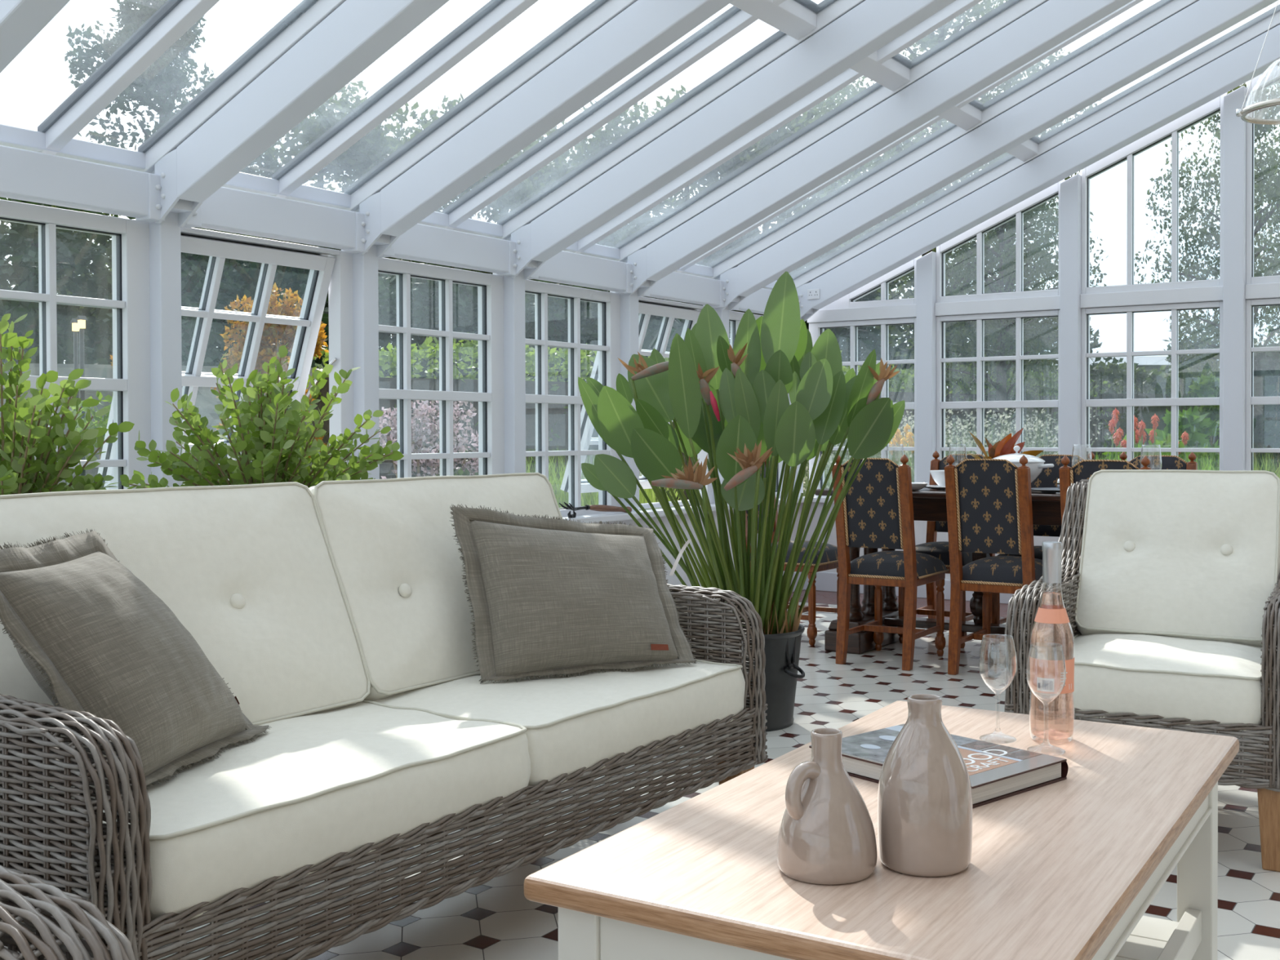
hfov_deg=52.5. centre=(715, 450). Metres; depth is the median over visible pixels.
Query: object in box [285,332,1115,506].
hedge
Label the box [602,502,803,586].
wall
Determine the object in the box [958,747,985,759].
letter
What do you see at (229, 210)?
beam
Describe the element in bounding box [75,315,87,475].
lantern
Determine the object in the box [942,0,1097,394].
tree
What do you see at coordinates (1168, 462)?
dining chair
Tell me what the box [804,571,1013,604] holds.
baseboard
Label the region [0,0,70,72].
rafter
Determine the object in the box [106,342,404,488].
leafy shrub
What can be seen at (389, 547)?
cushion
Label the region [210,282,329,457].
autumn tree
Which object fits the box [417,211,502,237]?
plate
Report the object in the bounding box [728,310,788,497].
window
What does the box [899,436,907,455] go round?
flower
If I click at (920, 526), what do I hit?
wall
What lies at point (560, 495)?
grass
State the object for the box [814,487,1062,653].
dining table
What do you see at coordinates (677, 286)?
beam
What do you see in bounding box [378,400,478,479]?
flowering bush
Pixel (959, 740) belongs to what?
picture
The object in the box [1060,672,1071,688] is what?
print
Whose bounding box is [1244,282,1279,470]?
window
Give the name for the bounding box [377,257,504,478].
window
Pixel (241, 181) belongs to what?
plate
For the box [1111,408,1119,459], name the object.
flower
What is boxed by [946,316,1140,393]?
tree
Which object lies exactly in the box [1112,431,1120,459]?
flower
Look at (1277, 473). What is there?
grass
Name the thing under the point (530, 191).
tree
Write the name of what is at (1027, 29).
rafter
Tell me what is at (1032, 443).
flowers
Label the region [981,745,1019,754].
letter
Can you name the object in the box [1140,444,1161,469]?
goblet
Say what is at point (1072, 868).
coffee table
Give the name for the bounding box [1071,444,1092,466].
goblet
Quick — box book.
[808,724,1068,808]
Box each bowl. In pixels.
[911,482,928,490]
[929,470,945,485]
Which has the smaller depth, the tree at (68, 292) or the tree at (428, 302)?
the tree at (428, 302)
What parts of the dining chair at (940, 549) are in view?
leg, post, panel, leg, post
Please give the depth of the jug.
1.47 m
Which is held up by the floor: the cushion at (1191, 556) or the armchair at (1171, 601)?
the armchair at (1171, 601)
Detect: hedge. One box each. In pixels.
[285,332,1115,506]
[1040,360,1279,459]
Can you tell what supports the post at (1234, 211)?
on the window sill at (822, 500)
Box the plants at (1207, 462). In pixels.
[1053,451,1219,470]
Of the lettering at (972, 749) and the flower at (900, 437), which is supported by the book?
the lettering at (972, 749)
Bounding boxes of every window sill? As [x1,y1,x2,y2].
[562,496,804,523]
[812,496,834,502]
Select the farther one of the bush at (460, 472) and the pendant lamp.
the bush at (460, 472)
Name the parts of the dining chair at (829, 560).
post, panel, post, seat rail, leg, leg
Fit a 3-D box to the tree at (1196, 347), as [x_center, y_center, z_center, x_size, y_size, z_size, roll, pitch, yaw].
[10.172,-0.743,25.863,3.814,4.021,3.285,0,1,-24]
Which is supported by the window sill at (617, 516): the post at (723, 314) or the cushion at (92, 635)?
the post at (723, 314)
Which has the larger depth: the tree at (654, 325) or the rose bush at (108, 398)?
the tree at (654, 325)
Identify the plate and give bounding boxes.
[0,124,145,170]
[222,172,351,208]
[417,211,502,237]
[563,240,620,259]
[675,263,713,277]
[762,280,777,289]
[924,484,945,489]
[1031,487,1060,492]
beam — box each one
[0,145,164,222]
[180,186,368,253]
[378,223,518,276]
[524,250,634,294]
[638,271,726,308]
[732,288,800,319]
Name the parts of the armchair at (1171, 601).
arm panel, panel, leg, arm panel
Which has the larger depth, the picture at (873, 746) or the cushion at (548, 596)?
the cushion at (548, 596)
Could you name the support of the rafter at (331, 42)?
on the post at (165, 246)
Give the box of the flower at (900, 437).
[895,435,902,464]
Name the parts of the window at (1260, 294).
rail, frame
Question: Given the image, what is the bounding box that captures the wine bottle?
[1029,541,1075,743]
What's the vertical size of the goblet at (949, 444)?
0.205 m
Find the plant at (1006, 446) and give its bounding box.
[960,427,1043,462]
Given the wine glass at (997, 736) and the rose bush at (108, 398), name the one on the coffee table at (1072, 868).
the wine glass at (997, 736)
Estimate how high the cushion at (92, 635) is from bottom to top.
0.387 m
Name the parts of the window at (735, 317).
frame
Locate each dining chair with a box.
[745,460,839,645]
[831,454,949,671]
[897,450,995,648]
[944,454,1042,675]
[991,452,1094,651]
[1058,455,1151,573]
[1120,451,1197,470]
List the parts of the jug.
handle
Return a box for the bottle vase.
[877,693,973,876]
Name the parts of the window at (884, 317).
rail, frame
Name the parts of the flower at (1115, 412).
stem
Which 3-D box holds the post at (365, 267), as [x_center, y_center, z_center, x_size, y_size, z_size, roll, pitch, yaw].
[-1.433,-0.317,5.215,0.130,1.350,0.080,0,1,32]
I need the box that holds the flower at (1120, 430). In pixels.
[1115,426,1124,460]
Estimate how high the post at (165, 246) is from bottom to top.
1.350 m
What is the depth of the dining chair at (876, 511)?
5.56 m
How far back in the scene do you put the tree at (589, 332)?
19.53 m
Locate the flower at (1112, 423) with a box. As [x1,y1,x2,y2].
[1107,417,1115,459]
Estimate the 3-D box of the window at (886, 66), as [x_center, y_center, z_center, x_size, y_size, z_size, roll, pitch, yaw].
[1.710,-2.224,4.803,6.020,2.578,0.816,0,1,32]
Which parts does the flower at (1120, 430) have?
stem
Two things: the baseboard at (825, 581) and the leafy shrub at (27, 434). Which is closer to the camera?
the leafy shrub at (27, 434)
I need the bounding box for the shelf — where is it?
[1113,915,1178,959]
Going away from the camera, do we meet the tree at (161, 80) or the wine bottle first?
the wine bottle
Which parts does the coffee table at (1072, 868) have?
leg, shelf rail, leg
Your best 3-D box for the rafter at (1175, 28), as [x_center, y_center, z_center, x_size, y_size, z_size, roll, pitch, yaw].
[2.423,-2.150,5.950,6.030,2.707,0.111,0,1,32]
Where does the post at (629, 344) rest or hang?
on the window sill at (617, 516)
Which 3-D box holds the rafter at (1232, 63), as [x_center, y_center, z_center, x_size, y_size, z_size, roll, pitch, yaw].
[2.900,-2.161,6.711,6.030,2.707,0.121,0,1,32]
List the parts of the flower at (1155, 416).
stem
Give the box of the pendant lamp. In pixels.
[1235,0,1279,124]
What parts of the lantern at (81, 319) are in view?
lantern glass, lamp post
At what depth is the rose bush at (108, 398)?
7.42 m
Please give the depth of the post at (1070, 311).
7.37 m
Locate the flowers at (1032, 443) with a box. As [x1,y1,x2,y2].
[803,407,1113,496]
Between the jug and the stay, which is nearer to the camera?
the jug
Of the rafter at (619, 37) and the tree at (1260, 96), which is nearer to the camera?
the rafter at (619, 37)
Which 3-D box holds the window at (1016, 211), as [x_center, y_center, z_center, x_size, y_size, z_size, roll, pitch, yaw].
[1.689,-1.248,7.686,0.779,0.716,0.080,0,1,32]
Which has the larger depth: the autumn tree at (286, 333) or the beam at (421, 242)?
the autumn tree at (286, 333)
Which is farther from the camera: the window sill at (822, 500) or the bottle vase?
the window sill at (822, 500)
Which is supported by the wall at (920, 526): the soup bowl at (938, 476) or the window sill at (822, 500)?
the window sill at (822, 500)
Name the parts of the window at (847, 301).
frame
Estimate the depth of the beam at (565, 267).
6.33 m
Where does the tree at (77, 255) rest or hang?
on the ground
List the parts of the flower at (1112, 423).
stem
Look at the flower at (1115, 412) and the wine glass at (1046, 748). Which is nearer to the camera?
the wine glass at (1046, 748)
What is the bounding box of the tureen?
[992,445,1053,490]
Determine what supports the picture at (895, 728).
on the book
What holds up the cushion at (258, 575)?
on the sofa
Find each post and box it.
[149,170,182,487]
[341,208,379,479]
[493,236,525,473]
[609,258,639,511]
[703,276,728,503]
[788,316,803,497]
[916,251,937,484]
[1059,173,1081,457]
[1222,85,1246,470]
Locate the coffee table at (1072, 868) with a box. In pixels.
[524,700,1239,959]
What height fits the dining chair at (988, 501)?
0.912 m
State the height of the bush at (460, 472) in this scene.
0.996 m
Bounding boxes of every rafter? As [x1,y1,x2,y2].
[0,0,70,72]
[137,0,449,226]
[342,0,733,257]
[494,0,955,279]
[612,0,1133,296]
[707,0,1278,310]
[793,10,1279,321]
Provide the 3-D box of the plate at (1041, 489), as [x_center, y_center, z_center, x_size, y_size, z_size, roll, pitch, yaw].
[1.456,0.172,5.510,0.236,0.014,0.236,0,1,32]
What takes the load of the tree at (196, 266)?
on the ground
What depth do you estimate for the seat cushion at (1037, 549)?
5.87 m
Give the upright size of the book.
0.032 m
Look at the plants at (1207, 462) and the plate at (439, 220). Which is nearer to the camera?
the plate at (439, 220)
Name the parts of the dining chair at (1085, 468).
post, panel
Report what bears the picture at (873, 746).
on the book
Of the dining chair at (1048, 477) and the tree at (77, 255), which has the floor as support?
the dining chair at (1048, 477)
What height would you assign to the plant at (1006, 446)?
0.280 m
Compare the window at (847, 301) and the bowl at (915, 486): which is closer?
the bowl at (915, 486)
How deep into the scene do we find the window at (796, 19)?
5.15 m
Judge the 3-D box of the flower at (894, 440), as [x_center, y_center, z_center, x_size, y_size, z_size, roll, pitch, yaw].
[1.377,0.445,10.005,0.070,1.091,0.074,0,1,-20]
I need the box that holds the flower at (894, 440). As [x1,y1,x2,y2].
[890,437,897,462]
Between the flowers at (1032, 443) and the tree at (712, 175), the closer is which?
the flowers at (1032, 443)
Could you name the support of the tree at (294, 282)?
on the ground
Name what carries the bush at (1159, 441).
on the ground
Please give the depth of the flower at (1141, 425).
10.27 m
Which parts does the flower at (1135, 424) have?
stem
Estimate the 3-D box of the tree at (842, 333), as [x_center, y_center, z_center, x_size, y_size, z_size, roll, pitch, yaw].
[2.600,-1.054,22.087,4.106,5.026,4.767,0,1,-2]
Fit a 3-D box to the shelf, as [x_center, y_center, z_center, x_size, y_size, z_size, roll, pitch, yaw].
[0.328,0.795,1.838,0.478,0.018,0.968,0,1,30]
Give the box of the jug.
[776,728,877,884]
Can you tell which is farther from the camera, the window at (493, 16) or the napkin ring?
the napkin ring
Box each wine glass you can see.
[978,634,1017,743]
[1026,641,1066,755]
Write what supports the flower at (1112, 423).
on the ground
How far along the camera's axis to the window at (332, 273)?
4.97 m
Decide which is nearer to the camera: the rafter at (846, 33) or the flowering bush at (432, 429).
the rafter at (846, 33)
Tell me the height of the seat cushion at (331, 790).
0.153 m
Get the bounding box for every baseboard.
[790,572,804,592]
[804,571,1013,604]
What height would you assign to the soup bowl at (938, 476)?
0.068 m
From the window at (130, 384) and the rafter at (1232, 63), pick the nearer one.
the window at (130, 384)
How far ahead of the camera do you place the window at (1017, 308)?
7.70 m
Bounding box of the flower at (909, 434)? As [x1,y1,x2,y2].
[906,431,914,466]
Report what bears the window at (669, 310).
in the wall at (673, 580)
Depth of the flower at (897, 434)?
10.15 m
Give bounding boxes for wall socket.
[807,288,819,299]
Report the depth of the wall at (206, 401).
13.31 m
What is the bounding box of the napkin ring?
[1057,478,1059,488]
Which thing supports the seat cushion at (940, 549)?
on the dining chair at (940, 549)
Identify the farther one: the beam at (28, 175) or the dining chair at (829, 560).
the dining chair at (829, 560)
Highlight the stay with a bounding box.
[559,502,631,512]
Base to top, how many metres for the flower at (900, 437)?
1.137 m
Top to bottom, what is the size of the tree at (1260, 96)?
5.162 m
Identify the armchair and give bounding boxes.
[0,865,135,959]
[1004,469,1279,871]
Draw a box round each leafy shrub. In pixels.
[0,313,134,495]
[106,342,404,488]
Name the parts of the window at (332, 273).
frame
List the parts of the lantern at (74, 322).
lantern glass, lamp post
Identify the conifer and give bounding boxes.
[1187,373,1219,457]
[1215,341,1279,474]
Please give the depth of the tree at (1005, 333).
14.87 m
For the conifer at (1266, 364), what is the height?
2.038 m
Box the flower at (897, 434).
[894,428,901,464]
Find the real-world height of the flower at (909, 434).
1.145 m
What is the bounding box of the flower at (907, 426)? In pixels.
[902,422,911,464]
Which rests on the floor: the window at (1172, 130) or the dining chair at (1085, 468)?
the dining chair at (1085, 468)
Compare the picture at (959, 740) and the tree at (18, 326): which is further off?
the tree at (18, 326)
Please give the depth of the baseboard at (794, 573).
8.18 m
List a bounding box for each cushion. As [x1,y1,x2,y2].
[0,484,367,756]
[0,528,271,787]
[9,702,530,920]
[308,475,560,700]
[370,661,745,785]
[449,503,696,684]
[750,540,838,564]
[849,551,946,578]
[915,541,990,565]
[962,555,1042,583]
[997,545,1079,565]
[1073,633,1276,727]
[1075,471,1279,647]
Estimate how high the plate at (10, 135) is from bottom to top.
0.054 m
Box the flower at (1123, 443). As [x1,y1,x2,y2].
[1120,438,1126,452]
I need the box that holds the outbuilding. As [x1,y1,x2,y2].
[1040,355,1197,393]
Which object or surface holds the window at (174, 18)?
attached to the rafter at (21, 21)
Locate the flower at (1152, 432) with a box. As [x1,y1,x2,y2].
[1148,429,1156,454]
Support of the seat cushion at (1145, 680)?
on the armchair at (1171, 601)
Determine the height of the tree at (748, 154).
7.691 m
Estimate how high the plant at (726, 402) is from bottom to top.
1.562 m
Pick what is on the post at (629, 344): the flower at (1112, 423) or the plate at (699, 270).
the plate at (699, 270)
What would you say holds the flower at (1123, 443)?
on the ground
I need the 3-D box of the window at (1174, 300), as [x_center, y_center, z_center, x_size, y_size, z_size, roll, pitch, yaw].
[2.437,-0.290,7.223,0.779,1.194,0.115,0,1,32]
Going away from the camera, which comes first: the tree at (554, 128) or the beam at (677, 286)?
the beam at (677, 286)
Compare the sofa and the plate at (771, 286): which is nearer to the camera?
the sofa
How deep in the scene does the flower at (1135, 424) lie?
10.19 m
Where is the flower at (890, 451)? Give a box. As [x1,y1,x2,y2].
[888,443,893,458]
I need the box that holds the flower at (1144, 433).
[1138,431,1146,455]
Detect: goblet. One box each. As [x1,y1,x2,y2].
[948,444,967,458]
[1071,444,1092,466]
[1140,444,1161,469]
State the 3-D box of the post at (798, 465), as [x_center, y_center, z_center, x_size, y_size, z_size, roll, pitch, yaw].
[0.482,-0.360,8.271,0.130,1.350,0.080,0,1,32]
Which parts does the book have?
printed plate, printed plate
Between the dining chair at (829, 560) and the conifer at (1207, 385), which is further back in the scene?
the conifer at (1207, 385)
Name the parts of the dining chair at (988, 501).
post, leg, panel, seat rail, post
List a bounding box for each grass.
[525,446,687,510]
[1195,446,1279,478]
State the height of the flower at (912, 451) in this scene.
1.071 m
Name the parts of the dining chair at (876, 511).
post, panel, leg, seat rail, post, leg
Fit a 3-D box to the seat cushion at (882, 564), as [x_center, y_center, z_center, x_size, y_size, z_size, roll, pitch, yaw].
[0.798,0.497,5.746,0.344,0.094,0.385,0,1,31]
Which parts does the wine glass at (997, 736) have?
stem and foot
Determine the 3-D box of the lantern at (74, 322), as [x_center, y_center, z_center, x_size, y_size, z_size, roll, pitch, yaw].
[-5.679,-0.089,11.499,0.070,2.157,0.070,0,1,32]
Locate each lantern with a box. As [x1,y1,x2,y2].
[70,318,79,475]
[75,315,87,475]
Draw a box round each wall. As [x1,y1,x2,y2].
[0,363,328,493]
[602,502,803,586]
[803,502,1059,579]
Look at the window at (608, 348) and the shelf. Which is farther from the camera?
the window at (608, 348)
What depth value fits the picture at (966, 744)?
1.98 m
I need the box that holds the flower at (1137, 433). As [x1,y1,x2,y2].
[1135,429,1141,456]
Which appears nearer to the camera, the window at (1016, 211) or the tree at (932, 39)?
the window at (1016, 211)
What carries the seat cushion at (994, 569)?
on the dining chair at (988, 501)
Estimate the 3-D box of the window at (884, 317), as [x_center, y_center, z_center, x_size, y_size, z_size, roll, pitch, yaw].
[0.942,-0.298,8.159,0.770,1.194,0.115,0,1,32]
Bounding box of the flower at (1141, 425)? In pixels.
[1137,419,1146,455]
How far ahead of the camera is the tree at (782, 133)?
23.44 m
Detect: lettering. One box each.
[957,746,1022,761]
[964,754,1018,775]
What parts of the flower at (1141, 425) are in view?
stem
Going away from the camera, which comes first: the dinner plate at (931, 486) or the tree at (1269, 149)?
the dinner plate at (931, 486)
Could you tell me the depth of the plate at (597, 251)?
6.54 m
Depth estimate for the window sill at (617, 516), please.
6.54 m
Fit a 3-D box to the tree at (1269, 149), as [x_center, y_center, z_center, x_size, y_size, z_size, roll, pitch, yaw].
[6.889,-1.867,14.903,1.950,5.880,1.981,0,1,31]
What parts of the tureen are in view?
lid, handle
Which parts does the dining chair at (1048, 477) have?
leg, panel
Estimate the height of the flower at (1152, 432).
1.156 m
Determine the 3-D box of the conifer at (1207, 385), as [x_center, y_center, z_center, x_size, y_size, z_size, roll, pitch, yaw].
[4.763,0.135,12.533,0.452,1.768,0.426,-1,1,-29]
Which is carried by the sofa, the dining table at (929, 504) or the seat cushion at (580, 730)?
the seat cushion at (580, 730)
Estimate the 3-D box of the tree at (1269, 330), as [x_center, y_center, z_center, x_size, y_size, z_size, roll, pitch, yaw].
[11.539,-0.938,24.088,4.352,4.588,3.748,-1,1,-39]
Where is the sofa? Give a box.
[0,472,768,959]
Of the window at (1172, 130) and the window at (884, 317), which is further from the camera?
the window at (884, 317)
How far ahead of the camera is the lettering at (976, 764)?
1.88 m
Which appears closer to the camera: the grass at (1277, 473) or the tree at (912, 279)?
the grass at (1277, 473)
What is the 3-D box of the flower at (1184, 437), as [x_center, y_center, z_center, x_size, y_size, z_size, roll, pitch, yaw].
[3.874,0.407,10.684,0.074,1.137,0.078,-1,1,-40]
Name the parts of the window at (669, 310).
frame, frame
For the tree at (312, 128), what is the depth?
24.39 m
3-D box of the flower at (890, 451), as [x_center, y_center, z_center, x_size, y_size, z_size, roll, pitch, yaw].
[1.383,0.457,10.165,0.070,1.063,0.074,0,1,29]
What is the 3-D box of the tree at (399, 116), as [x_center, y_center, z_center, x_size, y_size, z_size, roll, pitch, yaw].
[-6.524,-3.138,27.113,4.914,8.276,4.378,-1,1,-30]
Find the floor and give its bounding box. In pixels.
[157,589,1279,959]
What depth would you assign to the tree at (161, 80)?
24.16 m
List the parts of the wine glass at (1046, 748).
stem and foot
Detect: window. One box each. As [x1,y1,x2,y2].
[0,199,151,489]
[37,0,317,155]
[97,227,353,489]
[270,0,608,198]
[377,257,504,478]
[442,0,836,230]
[524,280,621,516]
[560,296,713,509]
[570,0,1021,253]
[674,0,1172,272]
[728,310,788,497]
[791,4,1279,279]
[807,304,916,496]
[818,255,921,310]
[934,295,1060,460]
[936,178,1064,302]
[1080,285,1222,470]
[1081,92,1226,293]
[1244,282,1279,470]
[1245,65,1279,284]
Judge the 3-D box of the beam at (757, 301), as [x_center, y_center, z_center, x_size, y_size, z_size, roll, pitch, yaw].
[0.289,-0.899,7.852,0.094,0.154,0.820,0,1,32]
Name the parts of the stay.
handle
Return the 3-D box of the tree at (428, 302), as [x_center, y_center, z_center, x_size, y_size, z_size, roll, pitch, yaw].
[-4.282,-0.886,20.208,4.450,4.691,3.832,0,1,20]
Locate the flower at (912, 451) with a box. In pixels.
[908,441,914,482]
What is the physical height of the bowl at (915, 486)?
0.033 m
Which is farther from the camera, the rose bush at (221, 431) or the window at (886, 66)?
the rose bush at (221, 431)
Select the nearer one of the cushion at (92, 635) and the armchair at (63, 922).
the armchair at (63, 922)
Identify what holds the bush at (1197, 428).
on the ground
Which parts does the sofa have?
arm panel, arm panel, leg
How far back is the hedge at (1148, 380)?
17.07 m
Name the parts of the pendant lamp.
rim knob, lamp shade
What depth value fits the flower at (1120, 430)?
10.59 m
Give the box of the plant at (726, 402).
[577,271,905,731]
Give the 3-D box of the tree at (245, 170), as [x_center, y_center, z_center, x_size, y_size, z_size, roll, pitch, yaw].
[-8.795,-2.401,23.843,4.052,6.825,3.610,0,1,-11]
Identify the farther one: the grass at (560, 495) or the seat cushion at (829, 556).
the grass at (560, 495)
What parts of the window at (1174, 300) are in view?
rail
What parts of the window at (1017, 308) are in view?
rail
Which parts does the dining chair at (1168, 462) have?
panel, post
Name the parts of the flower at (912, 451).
stem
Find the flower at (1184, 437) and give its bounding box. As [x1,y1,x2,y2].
[1181,431,1189,461]
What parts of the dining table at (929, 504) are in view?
under frame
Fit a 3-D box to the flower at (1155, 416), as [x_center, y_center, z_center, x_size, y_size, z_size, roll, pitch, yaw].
[3.517,0.342,10.365,0.078,1.278,0.074,-1,1,-30]
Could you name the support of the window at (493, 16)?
attached to the rafter at (619, 37)
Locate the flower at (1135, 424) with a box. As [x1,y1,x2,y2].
[1133,414,1138,457]
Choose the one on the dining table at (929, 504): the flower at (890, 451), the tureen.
the tureen
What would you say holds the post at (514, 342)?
on the window sill at (617, 516)
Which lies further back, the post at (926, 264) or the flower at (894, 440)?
the flower at (894, 440)
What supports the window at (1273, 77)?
on the window at (1260, 294)
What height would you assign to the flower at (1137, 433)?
1.156 m
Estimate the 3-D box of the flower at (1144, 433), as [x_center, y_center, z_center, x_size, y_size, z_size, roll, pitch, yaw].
[3.501,0.404,10.605,0.074,1.146,0.078,0,1,3]
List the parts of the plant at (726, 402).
handle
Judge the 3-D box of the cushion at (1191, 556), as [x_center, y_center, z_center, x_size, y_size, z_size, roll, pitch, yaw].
[1.270,0.297,3.545,0.519,0.474,0.325,0,1,27]
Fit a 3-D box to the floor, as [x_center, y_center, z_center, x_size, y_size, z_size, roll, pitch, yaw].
[0.343,1.016,2.647,6.019,0.100,10.225,0,1,32]
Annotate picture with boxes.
[841,728,959,762]
[885,724,902,731]
[951,734,977,745]
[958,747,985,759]
[960,740,997,750]
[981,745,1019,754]
[1003,750,1042,759]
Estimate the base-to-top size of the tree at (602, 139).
7.594 m
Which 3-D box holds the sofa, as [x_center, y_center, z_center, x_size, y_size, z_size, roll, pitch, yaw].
[-0.717,0.518,2.681,0.902,0.901,1.774,0,1,32]
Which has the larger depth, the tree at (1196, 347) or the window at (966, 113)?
the tree at (1196, 347)
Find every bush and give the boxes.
[57,391,185,484]
[182,400,253,482]
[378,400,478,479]
[435,467,478,475]
[1102,429,1190,462]
[1146,405,1219,470]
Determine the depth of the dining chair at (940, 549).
6.30 m
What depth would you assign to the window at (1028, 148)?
7.24 m
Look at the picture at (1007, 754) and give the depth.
1.92 m
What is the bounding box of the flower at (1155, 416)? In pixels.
[1150,413,1159,455]
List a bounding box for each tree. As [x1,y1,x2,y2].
[0,196,230,364]
[0,204,120,364]
[0,266,103,364]
[17,226,328,368]
[64,0,221,350]
[181,231,466,377]
[184,146,339,364]
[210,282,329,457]
[217,80,431,354]
[287,257,591,381]
[330,101,456,349]
[377,92,559,375]
[431,279,609,382]
[469,120,644,347]
[524,100,708,381]
[567,296,736,365]
[607,84,814,343]
[659,128,879,366]
[703,83,926,368]
[790,0,1102,392]
[793,240,996,394]
[842,260,1057,395]
[906,203,1108,442]
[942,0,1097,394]
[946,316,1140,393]
[1133,82,1279,413]
[1137,314,1219,393]
[1219,81,1279,346]
[1253,327,1279,391]
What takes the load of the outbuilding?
on the ground
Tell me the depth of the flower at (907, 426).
10.07 m

